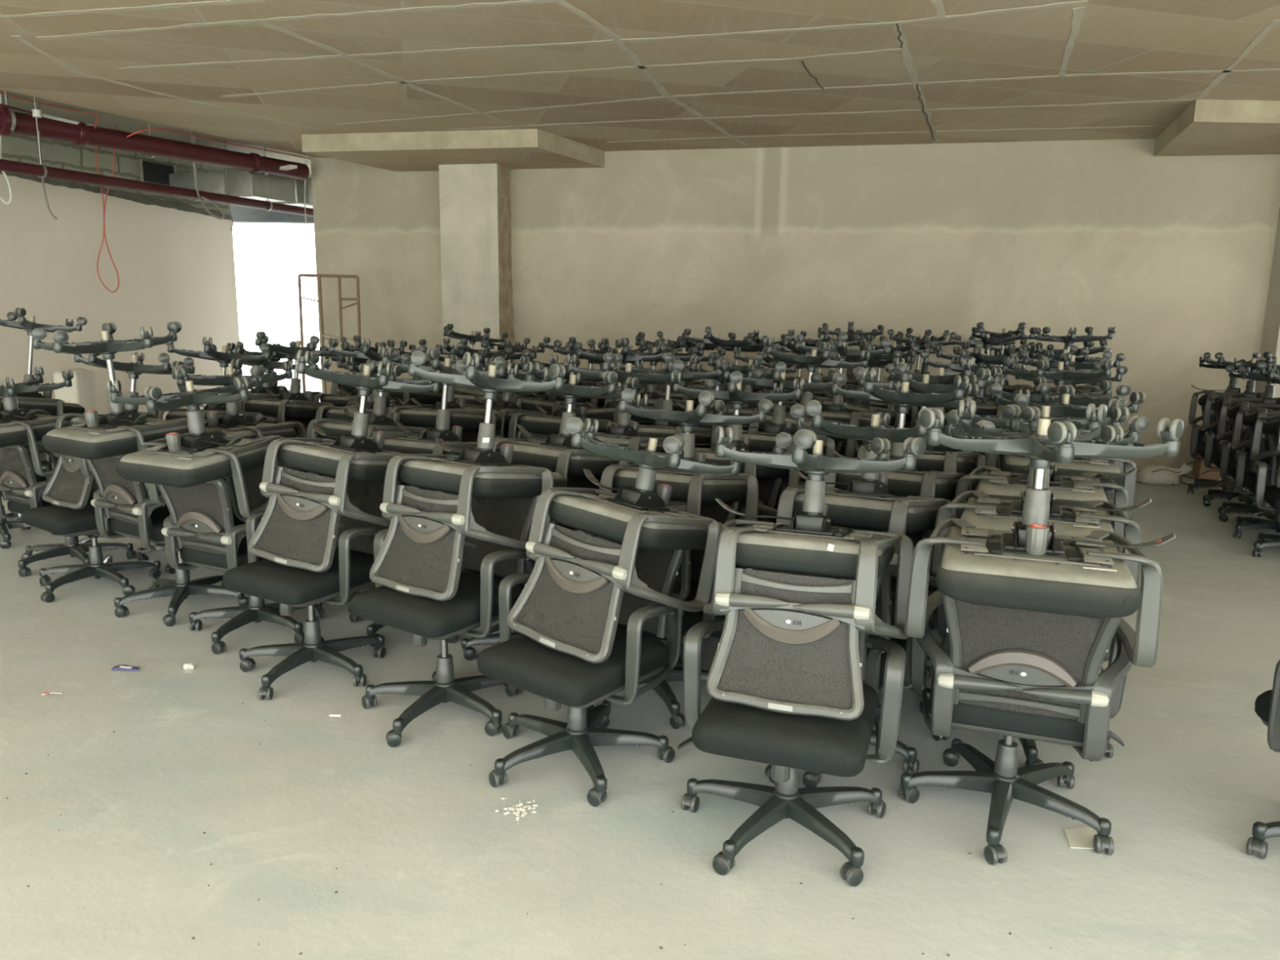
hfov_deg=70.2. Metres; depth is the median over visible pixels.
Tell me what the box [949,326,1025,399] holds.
office chair
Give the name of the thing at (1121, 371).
office chair
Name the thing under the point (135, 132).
cable
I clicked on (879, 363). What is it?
office chair
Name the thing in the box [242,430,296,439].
seat cushion
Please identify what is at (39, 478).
seat cushion
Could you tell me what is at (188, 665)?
paper ball
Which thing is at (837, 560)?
seat cushion
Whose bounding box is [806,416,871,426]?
seat cushion
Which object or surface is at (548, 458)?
seat cushion
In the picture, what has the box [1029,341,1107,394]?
office chair
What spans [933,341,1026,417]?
office chair
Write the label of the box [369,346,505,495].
office chair
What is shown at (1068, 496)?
seat cushion
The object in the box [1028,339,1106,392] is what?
office chair
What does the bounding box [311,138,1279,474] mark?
wall
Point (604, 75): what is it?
ceiling
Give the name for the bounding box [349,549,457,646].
office chair
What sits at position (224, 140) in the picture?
wire
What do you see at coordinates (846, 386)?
office chair
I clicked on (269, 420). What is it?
seat cushion
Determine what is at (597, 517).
seat cushion
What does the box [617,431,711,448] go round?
seat cushion
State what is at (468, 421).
seat cushion
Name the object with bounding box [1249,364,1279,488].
office chair
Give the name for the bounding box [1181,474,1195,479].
cable
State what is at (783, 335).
office chair
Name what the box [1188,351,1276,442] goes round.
office chair
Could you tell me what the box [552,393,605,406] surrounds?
seat cushion
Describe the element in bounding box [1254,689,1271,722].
seat cushion
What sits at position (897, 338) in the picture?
office chair
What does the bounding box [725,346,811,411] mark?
office chair
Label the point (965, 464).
seat cushion
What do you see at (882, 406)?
seat cushion
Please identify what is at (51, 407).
seat cushion
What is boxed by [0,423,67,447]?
seat cushion
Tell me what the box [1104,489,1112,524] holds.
office chair
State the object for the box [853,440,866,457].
office chair
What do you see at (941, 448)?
seat cushion
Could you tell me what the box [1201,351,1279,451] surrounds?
office chair
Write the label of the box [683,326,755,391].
office chair
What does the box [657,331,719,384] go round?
office chair
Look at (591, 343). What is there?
office chair
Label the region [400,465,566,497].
seat cushion
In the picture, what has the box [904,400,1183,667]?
office chair
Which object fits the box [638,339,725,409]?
office chair
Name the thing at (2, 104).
conduit
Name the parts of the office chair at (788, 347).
armrest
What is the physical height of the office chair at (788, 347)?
0.939 m
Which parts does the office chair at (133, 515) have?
backrest, lumbar plate, backrest frame, armrest, armrest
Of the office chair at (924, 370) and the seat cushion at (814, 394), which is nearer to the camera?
the seat cushion at (814, 394)
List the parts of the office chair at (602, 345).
armrest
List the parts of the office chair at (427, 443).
armrest, tension knob, armrest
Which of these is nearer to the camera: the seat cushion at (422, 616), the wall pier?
the seat cushion at (422, 616)
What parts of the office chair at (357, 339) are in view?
armrest, backrest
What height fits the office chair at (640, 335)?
0.921 m
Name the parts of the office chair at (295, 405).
armrest, backrest, armrest, tension knob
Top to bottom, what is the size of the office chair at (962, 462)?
0.870 m
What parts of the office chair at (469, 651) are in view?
backrest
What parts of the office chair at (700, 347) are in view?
armrest, armrest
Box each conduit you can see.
[0,103,32,114]
[31,109,311,177]
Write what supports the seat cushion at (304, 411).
on the office chair at (295, 405)
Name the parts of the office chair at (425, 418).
armrest, backrest, tension knob, armrest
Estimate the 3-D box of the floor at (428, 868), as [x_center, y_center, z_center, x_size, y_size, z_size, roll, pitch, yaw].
[-0.020,1.405,1.272,28.000,0.150,30.000,1,10,0]
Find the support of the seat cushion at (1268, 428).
on the office chair at (1271, 427)
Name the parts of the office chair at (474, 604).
tension knob, armrest, backrest, backrest frame, armrest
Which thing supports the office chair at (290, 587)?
on the floor at (428, 868)
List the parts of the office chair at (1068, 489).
armrest, height lever, armrest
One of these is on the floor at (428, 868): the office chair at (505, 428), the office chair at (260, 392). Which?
the office chair at (505, 428)
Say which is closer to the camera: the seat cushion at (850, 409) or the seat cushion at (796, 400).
the seat cushion at (850, 409)
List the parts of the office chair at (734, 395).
armrest, height lever, backrest, backrest frame, tension knob, armrest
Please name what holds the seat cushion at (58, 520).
on the office chair at (69, 523)
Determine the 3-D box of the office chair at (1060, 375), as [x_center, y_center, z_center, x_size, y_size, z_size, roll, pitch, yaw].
[2.417,-0.276,5.302,0.644,0.876,0.671,3,11,13]
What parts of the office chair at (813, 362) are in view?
armrest, armrest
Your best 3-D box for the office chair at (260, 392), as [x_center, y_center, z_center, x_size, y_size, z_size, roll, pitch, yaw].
[-2.759,-0.578,6.634,0.640,0.788,0.779,6,12,28]
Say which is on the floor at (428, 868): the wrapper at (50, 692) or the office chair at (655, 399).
the wrapper at (50, 692)
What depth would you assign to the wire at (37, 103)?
8.17 m
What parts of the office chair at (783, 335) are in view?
armrest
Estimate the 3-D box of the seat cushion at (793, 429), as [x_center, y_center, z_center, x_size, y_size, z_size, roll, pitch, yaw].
[0.973,-0.289,5.443,0.478,0.092,0.508,10,5,27]
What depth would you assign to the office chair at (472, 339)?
8.80 m
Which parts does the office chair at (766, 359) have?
armrest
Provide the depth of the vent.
10.49 m
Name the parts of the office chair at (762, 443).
armrest, height lever, backrest, backrest frame, tension knob, armrest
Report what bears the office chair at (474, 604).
on the floor at (428, 868)
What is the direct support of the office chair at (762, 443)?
on the office chair at (802, 479)
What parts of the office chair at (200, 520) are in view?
armrest, backrest, lumbar plate, backrest frame, armrest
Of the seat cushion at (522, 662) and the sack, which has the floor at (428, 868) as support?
the sack
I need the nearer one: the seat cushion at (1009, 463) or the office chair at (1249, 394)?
the seat cushion at (1009, 463)
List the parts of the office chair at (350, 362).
armrest, tension knob, armrest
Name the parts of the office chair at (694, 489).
armrest, backrest, backrest frame, tension knob, armrest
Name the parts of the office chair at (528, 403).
armrest, armrest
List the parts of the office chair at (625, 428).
tension knob, armrest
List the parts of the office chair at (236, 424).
tension knob, armrest, height lever, armrest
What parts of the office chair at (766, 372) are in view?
tension knob, armrest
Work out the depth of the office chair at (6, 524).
6.05 m
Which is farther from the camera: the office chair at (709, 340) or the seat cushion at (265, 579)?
the office chair at (709, 340)
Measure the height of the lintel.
0.738 m
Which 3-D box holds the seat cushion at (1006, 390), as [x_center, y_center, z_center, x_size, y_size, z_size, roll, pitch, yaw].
[3.272,-0.779,8.316,0.478,0.092,0.508,6,3,28]
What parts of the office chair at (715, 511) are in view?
backrest, armrest, backrest frame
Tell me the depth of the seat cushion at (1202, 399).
8.29 m
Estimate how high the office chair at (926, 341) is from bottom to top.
0.916 m
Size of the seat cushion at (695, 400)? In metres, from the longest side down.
0.508 x 0.478 x 0.092 m
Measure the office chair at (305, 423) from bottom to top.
0.826 m
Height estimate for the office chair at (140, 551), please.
0.804 m
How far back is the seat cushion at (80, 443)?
4.18 m
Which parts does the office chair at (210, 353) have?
armrest, armrest, tension knob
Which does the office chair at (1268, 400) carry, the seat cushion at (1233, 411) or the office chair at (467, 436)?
the seat cushion at (1233, 411)
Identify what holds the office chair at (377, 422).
on the office chair at (349, 609)
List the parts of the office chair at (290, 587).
tension knob, armrest, armrest, backrest, backrest frame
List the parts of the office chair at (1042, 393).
armrest, armrest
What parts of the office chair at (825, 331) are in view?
armrest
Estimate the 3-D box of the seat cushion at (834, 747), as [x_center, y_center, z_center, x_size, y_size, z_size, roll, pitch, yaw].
[0.442,0.689,2.688,0.478,0.092,0.508,4,11,19]
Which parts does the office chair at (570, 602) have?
backrest frame, backrest, armrest, lumbar plate, height lever, tension knob, armrest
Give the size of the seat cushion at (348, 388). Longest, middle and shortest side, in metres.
0.508 x 0.478 x 0.092 m
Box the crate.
[53,368,98,413]
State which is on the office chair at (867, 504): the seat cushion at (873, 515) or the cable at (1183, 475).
the seat cushion at (873, 515)
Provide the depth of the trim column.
10.16 m
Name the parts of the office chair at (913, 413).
armrest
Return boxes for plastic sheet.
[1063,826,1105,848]
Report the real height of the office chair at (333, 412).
0.904 m
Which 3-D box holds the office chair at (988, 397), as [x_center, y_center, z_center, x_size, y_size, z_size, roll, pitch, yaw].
[2.719,-0.638,7.197,0.648,0.898,0.798,8,13,36]
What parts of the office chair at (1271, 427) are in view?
armrest, backrest frame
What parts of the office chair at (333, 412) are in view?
armrest, armrest, tension knob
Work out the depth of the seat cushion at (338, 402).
6.61 m
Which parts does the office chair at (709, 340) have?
armrest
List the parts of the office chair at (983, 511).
armrest, height lever, armrest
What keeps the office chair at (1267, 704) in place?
on the floor at (428, 868)
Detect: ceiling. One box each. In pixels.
[0,0,1279,158]
[0,89,317,174]
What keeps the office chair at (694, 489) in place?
on the office chair at (715, 511)
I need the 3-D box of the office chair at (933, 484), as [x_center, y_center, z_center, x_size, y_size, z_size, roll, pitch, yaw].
[1.069,-0.043,3.871,0.650,0.871,0.760,8,12,34]
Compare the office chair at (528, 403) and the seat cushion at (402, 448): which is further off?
the office chair at (528, 403)
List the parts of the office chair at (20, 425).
armrest, armrest, backrest frame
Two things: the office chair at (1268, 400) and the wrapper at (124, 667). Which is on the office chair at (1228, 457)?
the office chair at (1268, 400)
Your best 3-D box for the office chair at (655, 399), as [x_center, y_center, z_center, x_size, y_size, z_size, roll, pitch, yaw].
[0.069,-0.593,6.699,0.640,0.873,0.806,5,11,20]
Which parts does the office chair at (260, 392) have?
armrest, tension knob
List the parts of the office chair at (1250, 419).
armrest, backrest frame, height lever, backrest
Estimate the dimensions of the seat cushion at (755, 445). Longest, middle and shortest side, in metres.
0.508 x 0.478 x 0.092 m
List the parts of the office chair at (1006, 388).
armrest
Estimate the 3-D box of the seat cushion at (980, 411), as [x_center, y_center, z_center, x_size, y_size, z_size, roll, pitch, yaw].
[2.468,-0.472,6.676,0.478,0.092,0.508,6,3,28]
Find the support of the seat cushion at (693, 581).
on the office chair at (768, 488)
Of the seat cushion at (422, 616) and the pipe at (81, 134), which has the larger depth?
the pipe at (81, 134)
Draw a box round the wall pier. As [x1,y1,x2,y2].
[1254,206,1279,397]
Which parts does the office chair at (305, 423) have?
backrest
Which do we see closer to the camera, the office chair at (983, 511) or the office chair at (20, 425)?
the office chair at (983, 511)
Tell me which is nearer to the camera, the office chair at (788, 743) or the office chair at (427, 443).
the office chair at (788, 743)
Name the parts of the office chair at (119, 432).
tension knob, armrest, height lever, armrest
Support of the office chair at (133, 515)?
on the floor at (428, 868)
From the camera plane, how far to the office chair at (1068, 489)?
3.49 m
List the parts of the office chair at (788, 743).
armrest, tension knob, backrest, backrest frame, armrest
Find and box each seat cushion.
[0,401,84,415]
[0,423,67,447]
[7,489,95,514]
[22,499,111,534]
[34,468,46,481]
[41,427,189,459]
[67,421,73,426]
[110,506,245,541]
[115,448,278,488]
[165,414,278,423]
[179,535,265,568]
[222,550,374,604]
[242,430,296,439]
[244,402,328,419]
[278,448,403,481]
[316,426,420,439]
[320,399,359,406]
[324,412,354,420]
[337,383,356,392]
[350,549,373,558]
[351,570,523,638]
[380,444,460,455]
[389,391,441,404]
[399,413,501,431]
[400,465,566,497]
[453,397,500,410]
[454,390,533,397]
[466,568,526,588]
[476,627,669,706]
[494,413,520,427]
[495,448,634,476]
[517,419,607,435]
[520,402,564,415]
[548,500,707,549]
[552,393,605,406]
[585,411,653,425]
[611,442,666,453]
[612,475,746,503]
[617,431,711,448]
[617,582,702,639]
[633,402,685,411]
[661,395,699,409]
[678,423,748,433]
[690,565,745,584]
[692,683,879,777]
[705,458,789,479]
[726,412,772,416]
[735,542,893,579]
[748,439,826,456]
[752,387,763,392]
[757,404,791,411]
[758,419,847,443]
[788,399,799,402]
[792,500,937,533]
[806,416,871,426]
[813,393,848,399]
[821,404,895,426]
[835,473,957,499]
[845,382,858,389]
[846,404,911,418]
[878,624,906,689]
[888,456,977,475]
[891,586,935,624]
[923,444,982,455]
[928,669,1084,742]
[936,534,1141,617]
[943,417,999,428]
[945,407,996,415]
[959,508,1119,551]
[974,479,1110,515]
[1000,453,1123,491]
[1002,388,1025,393]
[1196,443,1220,457]
[1198,395,1260,405]
[1211,451,1221,466]
[1212,400,1279,411]
[1226,461,1253,479]
[1227,406,1277,418]
[1242,413,1275,426]
[1243,472,1273,493]
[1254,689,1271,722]
[1262,422,1279,435]
[1264,485,1279,509]
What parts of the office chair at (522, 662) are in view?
armrest, tension knob, backrest, backrest frame, armrest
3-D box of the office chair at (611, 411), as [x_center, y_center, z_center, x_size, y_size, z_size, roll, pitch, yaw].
[-0.145,-0.493,6.150,0.645,0.934,0.853,3,11,13]
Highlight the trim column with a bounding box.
[438,163,514,369]
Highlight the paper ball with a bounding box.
[183,662,194,669]
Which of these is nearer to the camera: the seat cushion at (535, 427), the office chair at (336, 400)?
the seat cushion at (535, 427)
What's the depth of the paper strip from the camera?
3.48 m
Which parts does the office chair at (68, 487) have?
backrest, backrest frame, lumbar plate, armrest, tension knob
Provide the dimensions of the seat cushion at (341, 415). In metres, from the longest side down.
0.508 x 0.478 x 0.092 m
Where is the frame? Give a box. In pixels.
[297,273,361,393]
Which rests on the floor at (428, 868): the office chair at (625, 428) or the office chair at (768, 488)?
the office chair at (768, 488)
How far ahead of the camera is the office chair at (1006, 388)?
8.19 m
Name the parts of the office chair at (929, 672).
armrest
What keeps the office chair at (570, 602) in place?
on the office chair at (522, 662)
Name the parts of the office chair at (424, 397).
armrest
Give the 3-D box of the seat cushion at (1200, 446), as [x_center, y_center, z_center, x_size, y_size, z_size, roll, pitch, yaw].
[5.298,-0.259,8.180,0.478,0.092,0.508,6,11,25]
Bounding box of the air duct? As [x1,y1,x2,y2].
[168,167,313,208]
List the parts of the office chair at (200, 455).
tension knob, armrest, height lever, armrest, backrest, backrest frame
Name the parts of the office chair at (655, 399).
armrest, tension knob, armrest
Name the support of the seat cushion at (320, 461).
on the office chair at (298, 527)
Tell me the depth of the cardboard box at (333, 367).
9.12 m
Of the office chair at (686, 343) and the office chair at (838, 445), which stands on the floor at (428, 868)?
the office chair at (838, 445)
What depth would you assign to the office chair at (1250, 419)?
6.72 m
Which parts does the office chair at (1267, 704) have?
armrest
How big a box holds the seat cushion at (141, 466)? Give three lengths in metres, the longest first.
0.508 x 0.478 x 0.092 m
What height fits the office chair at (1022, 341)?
0.894 m
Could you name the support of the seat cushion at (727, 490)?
on the office chair at (694, 489)
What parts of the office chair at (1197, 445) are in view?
armrest, backrest frame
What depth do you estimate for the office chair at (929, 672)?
3.62 m
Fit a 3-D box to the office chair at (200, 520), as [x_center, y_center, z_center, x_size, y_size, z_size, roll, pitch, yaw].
[-1.848,0.326,4.308,0.658,0.826,0.653,6,11,26]
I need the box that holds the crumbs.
[495,796,537,823]
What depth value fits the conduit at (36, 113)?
8.15 m
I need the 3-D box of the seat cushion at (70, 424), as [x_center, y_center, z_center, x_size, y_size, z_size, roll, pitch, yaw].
[-2.871,-0.265,5.150,0.478,0.092,0.508,8,4,34]
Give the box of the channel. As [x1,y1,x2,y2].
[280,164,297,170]
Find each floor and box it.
[0,399,1279,959]
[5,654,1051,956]
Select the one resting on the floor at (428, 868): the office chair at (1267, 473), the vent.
the office chair at (1267, 473)
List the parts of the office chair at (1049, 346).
armrest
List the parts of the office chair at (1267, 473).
armrest, backrest frame, backrest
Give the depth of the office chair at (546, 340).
8.05 m
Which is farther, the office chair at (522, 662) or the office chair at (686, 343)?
the office chair at (686, 343)
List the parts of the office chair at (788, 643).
armrest, height lever, backrest frame, backrest, lumbar plate, tension knob, armrest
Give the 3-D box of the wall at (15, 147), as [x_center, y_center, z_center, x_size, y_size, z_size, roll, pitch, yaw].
[-8.325,-1.122,4.550,0.200,3.420,15.860,5,11,22]
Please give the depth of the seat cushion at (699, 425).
5.56 m
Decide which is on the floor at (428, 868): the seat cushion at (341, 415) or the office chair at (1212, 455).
the office chair at (1212, 455)
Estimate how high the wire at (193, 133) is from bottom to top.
0.885 m
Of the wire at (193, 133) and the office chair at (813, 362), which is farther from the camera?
the wire at (193, 133)
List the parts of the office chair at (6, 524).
backrest, backrest frame, armrest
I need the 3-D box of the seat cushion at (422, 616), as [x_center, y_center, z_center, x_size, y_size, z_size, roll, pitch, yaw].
[-0.757,0.448,3.453,0.478,0.092,0.508,8,13,34]
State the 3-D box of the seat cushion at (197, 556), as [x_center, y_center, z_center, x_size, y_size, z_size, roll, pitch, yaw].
[-1.839,0.315,4.354,0.478,0.092,0.508,6,11,26]
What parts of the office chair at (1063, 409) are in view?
armrest, armrest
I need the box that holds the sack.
[1136,462,1192,485]
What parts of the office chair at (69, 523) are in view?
tension knob, armrest, backrest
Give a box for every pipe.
[0,90,309,180]
[0,97,313,217]
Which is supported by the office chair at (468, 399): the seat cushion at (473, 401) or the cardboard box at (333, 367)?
the seat cushion at (473, 401)
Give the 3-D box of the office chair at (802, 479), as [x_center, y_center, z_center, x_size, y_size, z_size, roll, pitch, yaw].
[0.593,0.282,4.738,0.647,0.826,0.691,7,12,32]
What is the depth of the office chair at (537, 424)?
5.53 m
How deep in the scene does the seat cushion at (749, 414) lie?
6.09 m
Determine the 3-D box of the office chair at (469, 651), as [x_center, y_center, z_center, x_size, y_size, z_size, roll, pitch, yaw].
[-0.464,0.384,4.043,0.665,0.846,0.686,7,12,31]
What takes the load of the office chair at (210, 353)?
on the office chair at (140, 551)
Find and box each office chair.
[0,307,87,444]
[0,366,98,490]
[0,442,58,548]
[0,444,137,577]
[22,475,165,602]
[31,321,189,492]
[42,351,195,509]
[84,453,248,626]
[106,365,293,522]
[137,504,180,573]
[156,478,325,654]
[157,336,278,423]
[170,359,306,471]
[222,475,400,700]
[226,341,323,401]
[226,346,309,412]
[239,331,350,437]
[248,349,441,572]
[284,417,311,472]
[306,356,432,476]
[307,337,427,473]
[312,344,408,406]
[330,335,416,395]
[335,546,359,613]
[336,354,432,410]
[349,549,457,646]
[351,494,540,747]
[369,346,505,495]
[369,350,566,600]
[378,339,451,404]
[386,353,501,438]
[418,337,490,390]
[440,323,508,385]
[440,348,525,410]
[449,430,479,442]
[454,338,539,400]
[459,356,550,446]
[461,475,600,686]
[476,532,685,806]
[480,333,544,395]
[493,361,639,524]
[503,426,520,438]
[507,354,615,441]
[507,417,745,663]
[511,349,602,418]
[539,337,609,401]
[545,339,628,408]
[557,352,684,493]
[573,337,666,425]
[586,500,740,729]
[597,337,671,393]
[599,388,773,599]
[604,339,697,411]
[607,352,725,448]
[635,331,698,391]
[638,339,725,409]
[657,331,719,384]
[666,370,805,527]
[671,355,770,452]
[677,568,906,886]
[679,477,782,664]
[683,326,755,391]
[699,333,768,392]
[702,426,926,719]
[706,351,799,416]
[711,361,839,523]
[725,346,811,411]
[728,329,791,379]
[747,337,870,457]
[753,333,811,382]
[756,333,836,403]
[775,400,958,639]
[786,470,807,487]
[787,328,859,399]
[788,332,890,457]
[800,327,864,391]
[802,525,933,787]
[814,342,915,427]
[822,320,884,389]
[823,368,978,531]
[835,441,842,457]
[842,341,919,428]
[853,362,991,501]
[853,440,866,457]
[854,334,935,427]
[866,335,937,407]
[883,328,956,408]
[885,357,1002,488]
[891,498,951,713]
[894,327,961,382]
[898,594,1133,865]
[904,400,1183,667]
[904,417,911,427]
[920,349,1018,489]
[928,457,976,619]
[928,622,937,633]
[929,406,1151,586]
[931,587,1113,766]
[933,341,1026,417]
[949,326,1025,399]
[952,342,1038,404]
[955,393,1137,553]
[971,321,1041,393]
[978,339,1039,390]
[984,383,1146,519]
[993,376,1130,500]
[999,355,1112,469]
[1014,363,1127,417]
[1019,350,1124,423]
[1022,343,1112,406]
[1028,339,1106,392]
[1029,326,1116,406]
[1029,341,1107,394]
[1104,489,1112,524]
[1186,404,1236,500]
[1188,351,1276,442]
[1200,410,1255,514]
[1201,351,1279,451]
[1214,417,1275,529]
[1216,360,1279,460]
[1230,425,1279,538]
[1231,361,1279,474]
[1245,658,1279,859]
[1248,434,1279,557]
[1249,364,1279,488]
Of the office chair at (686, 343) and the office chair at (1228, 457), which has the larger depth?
the office chair at (686, 343)
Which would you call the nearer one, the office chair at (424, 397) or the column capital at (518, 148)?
the office chair at (424, 397)
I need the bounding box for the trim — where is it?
[0,170,231,220]
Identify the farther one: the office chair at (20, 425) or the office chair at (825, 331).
the office chair at (825, 331)
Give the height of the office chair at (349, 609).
0.831 m
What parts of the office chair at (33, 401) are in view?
armrest, tension knob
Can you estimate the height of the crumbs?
0.008 m
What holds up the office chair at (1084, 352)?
on the office chair
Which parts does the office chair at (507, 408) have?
armrest, tension knob, armrest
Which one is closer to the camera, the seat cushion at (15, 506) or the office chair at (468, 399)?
the seat cushion at (15, 506)
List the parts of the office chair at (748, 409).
armrest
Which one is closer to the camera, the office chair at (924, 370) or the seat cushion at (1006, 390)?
the seat cushion at (1006, 390)
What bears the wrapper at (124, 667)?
on the floor at (428, 868)
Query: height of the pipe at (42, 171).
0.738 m
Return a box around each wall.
[0,133,228,214]
[0,173,239,419]
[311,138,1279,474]
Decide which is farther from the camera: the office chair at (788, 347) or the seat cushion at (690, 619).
the office chair at (788, 347)
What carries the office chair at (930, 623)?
on the floor at (428, 868)
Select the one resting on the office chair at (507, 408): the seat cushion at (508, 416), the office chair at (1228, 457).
the seat cushion at (508, 416)
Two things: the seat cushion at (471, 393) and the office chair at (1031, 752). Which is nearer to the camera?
the office chair at (1031, 752)
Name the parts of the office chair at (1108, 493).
backrest frame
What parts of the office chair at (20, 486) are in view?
lumbar plate, backrest, backrest frame, armrest, armrest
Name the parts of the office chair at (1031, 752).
armrest, armrest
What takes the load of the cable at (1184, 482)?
on the floor at (428, 868)
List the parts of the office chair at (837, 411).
backrest, armrest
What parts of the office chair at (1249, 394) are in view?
armrest, backrest frame, backrest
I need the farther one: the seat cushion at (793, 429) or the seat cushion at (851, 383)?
the seat cushion at (851, 383)
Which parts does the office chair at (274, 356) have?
armrest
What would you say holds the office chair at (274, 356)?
on the office chair
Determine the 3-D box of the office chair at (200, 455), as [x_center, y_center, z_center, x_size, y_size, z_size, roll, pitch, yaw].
[-1.918,-0.108,4.077,0.649,0.790,0.718,7,12,30]
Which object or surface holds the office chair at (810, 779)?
on the floor at (428, 868)
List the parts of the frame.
post, post, rail, post, cross rail, post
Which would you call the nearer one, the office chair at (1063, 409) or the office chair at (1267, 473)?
the office chair at (1063, 409)
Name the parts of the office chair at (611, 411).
armrest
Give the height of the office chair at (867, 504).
0.788 m
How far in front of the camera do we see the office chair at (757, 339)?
8.78 m
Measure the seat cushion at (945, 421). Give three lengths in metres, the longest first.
0.508 x 0.478 x 0.092 m
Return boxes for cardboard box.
[321,334,357,394]
[1192,425,1233,479]
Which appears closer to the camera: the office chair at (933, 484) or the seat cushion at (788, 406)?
the office chair at (933, 484)
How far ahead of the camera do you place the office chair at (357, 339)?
7.61 m
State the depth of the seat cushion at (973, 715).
2.60 m
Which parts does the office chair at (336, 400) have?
armrest, armrest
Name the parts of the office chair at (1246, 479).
armrest, backrest frame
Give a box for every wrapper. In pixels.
[41,691,63,695]
[111,664,139,671]
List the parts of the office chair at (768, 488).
backrest, backrest frame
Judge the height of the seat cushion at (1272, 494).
0.092 m
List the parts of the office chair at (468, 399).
armrest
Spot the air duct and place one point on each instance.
(242, 184)
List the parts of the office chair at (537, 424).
backrest frame, armrest, backrest, tension knob, armrest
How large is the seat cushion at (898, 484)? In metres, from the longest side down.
0.508 x 0.478 x 0.092 m
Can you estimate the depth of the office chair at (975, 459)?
4.71 m
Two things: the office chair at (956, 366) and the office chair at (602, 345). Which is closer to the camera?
the office chair at (956, 366)
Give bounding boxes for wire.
[0,93,12,204]
[36,100,57,219]
[192,131,225,219]
[224,140,233,230]
[304,156,306,227]
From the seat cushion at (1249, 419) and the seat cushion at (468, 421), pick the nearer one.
the seat cushion at (468, 421)
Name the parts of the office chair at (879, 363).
armrest, armrest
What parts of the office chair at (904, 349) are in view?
armrest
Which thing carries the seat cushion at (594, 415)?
on the office chair at (611, 411)
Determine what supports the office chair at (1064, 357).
on the office chair
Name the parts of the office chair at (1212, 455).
armrest, backrest frame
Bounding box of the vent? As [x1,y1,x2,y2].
[138,159,177,185]
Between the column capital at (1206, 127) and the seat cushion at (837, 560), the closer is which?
the seat cushion at (837, 560)
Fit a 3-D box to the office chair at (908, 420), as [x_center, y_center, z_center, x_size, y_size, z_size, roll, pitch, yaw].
[1.947,-0.193,7.529,0.647,0.811,0.646,7,12,31]
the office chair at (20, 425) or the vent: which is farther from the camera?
the vent
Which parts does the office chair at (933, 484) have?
armrest, armrest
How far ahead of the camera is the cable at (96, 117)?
8.41 m
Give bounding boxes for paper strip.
[328,714,341,716]
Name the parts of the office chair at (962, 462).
armrest, armrest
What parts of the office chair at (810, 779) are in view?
backrest, armrest, backrest frame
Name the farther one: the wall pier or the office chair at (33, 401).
the wall pier
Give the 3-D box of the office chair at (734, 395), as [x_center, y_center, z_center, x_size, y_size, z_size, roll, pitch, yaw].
[0.435,-0.110,4.302,0.641,0.832,0.793,4,11,19]
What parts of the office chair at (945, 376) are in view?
armrest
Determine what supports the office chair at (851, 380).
on the office chair
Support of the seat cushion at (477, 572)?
on the office chair at (469, 651)
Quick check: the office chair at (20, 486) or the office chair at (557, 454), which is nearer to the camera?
the office chair at (557, 454)
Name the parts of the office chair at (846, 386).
armrest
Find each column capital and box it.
[301,128,604,171]
[1154,99,1279,156]
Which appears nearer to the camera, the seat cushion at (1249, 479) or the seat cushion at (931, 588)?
the seat cushion at (931, 588)
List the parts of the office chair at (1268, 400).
armrest, backrest frame, backrest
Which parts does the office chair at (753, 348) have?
armrest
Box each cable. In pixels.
[0,92,97,128]
[93,122,119,292]
[126,128,311,159]
[1179,480,1217,488]
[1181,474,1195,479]
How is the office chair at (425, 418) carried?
on the office chair at (467, 436)
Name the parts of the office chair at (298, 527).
backrest frame, backrest, armrest, lumbar plate, armrest, tension knob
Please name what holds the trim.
attached to the wall at (15, 147)
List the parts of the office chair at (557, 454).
armrest, height lever, backrest frame, tension knob, armrest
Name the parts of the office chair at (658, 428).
armrest, armrest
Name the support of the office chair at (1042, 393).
on the office chair
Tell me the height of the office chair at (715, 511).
0.806 m
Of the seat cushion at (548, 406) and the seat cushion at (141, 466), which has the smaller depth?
the seat cushion at (141, 466)
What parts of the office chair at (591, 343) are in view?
armrest, tension knob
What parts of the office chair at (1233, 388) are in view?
armrest, backrest frame, backrest, armrest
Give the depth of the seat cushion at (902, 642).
2.99 m
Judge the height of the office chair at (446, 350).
0.859 m
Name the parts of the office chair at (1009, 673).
armrest, lumbar plate, backrest, backrest frame, armrest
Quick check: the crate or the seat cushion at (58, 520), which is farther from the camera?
the crate
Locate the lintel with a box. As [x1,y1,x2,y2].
[228,177,313,223]
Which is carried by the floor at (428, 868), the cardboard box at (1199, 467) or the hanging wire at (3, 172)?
the cardboard box at (1199, 467)
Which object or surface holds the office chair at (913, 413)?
on the office chair
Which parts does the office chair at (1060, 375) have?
armrest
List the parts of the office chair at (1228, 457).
armrest, backrest frame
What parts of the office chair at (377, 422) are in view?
armrest, tension knob, armrest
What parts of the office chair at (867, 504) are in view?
armrest, height lever, backrest frame, backrest, tension knob, armrest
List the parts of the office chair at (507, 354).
armrest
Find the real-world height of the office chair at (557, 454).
0.829 m
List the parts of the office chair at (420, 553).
backrest, backrest frame, armrest, lumbar plate, armrest, tension knob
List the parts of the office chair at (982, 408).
armrest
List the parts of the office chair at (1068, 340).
armrest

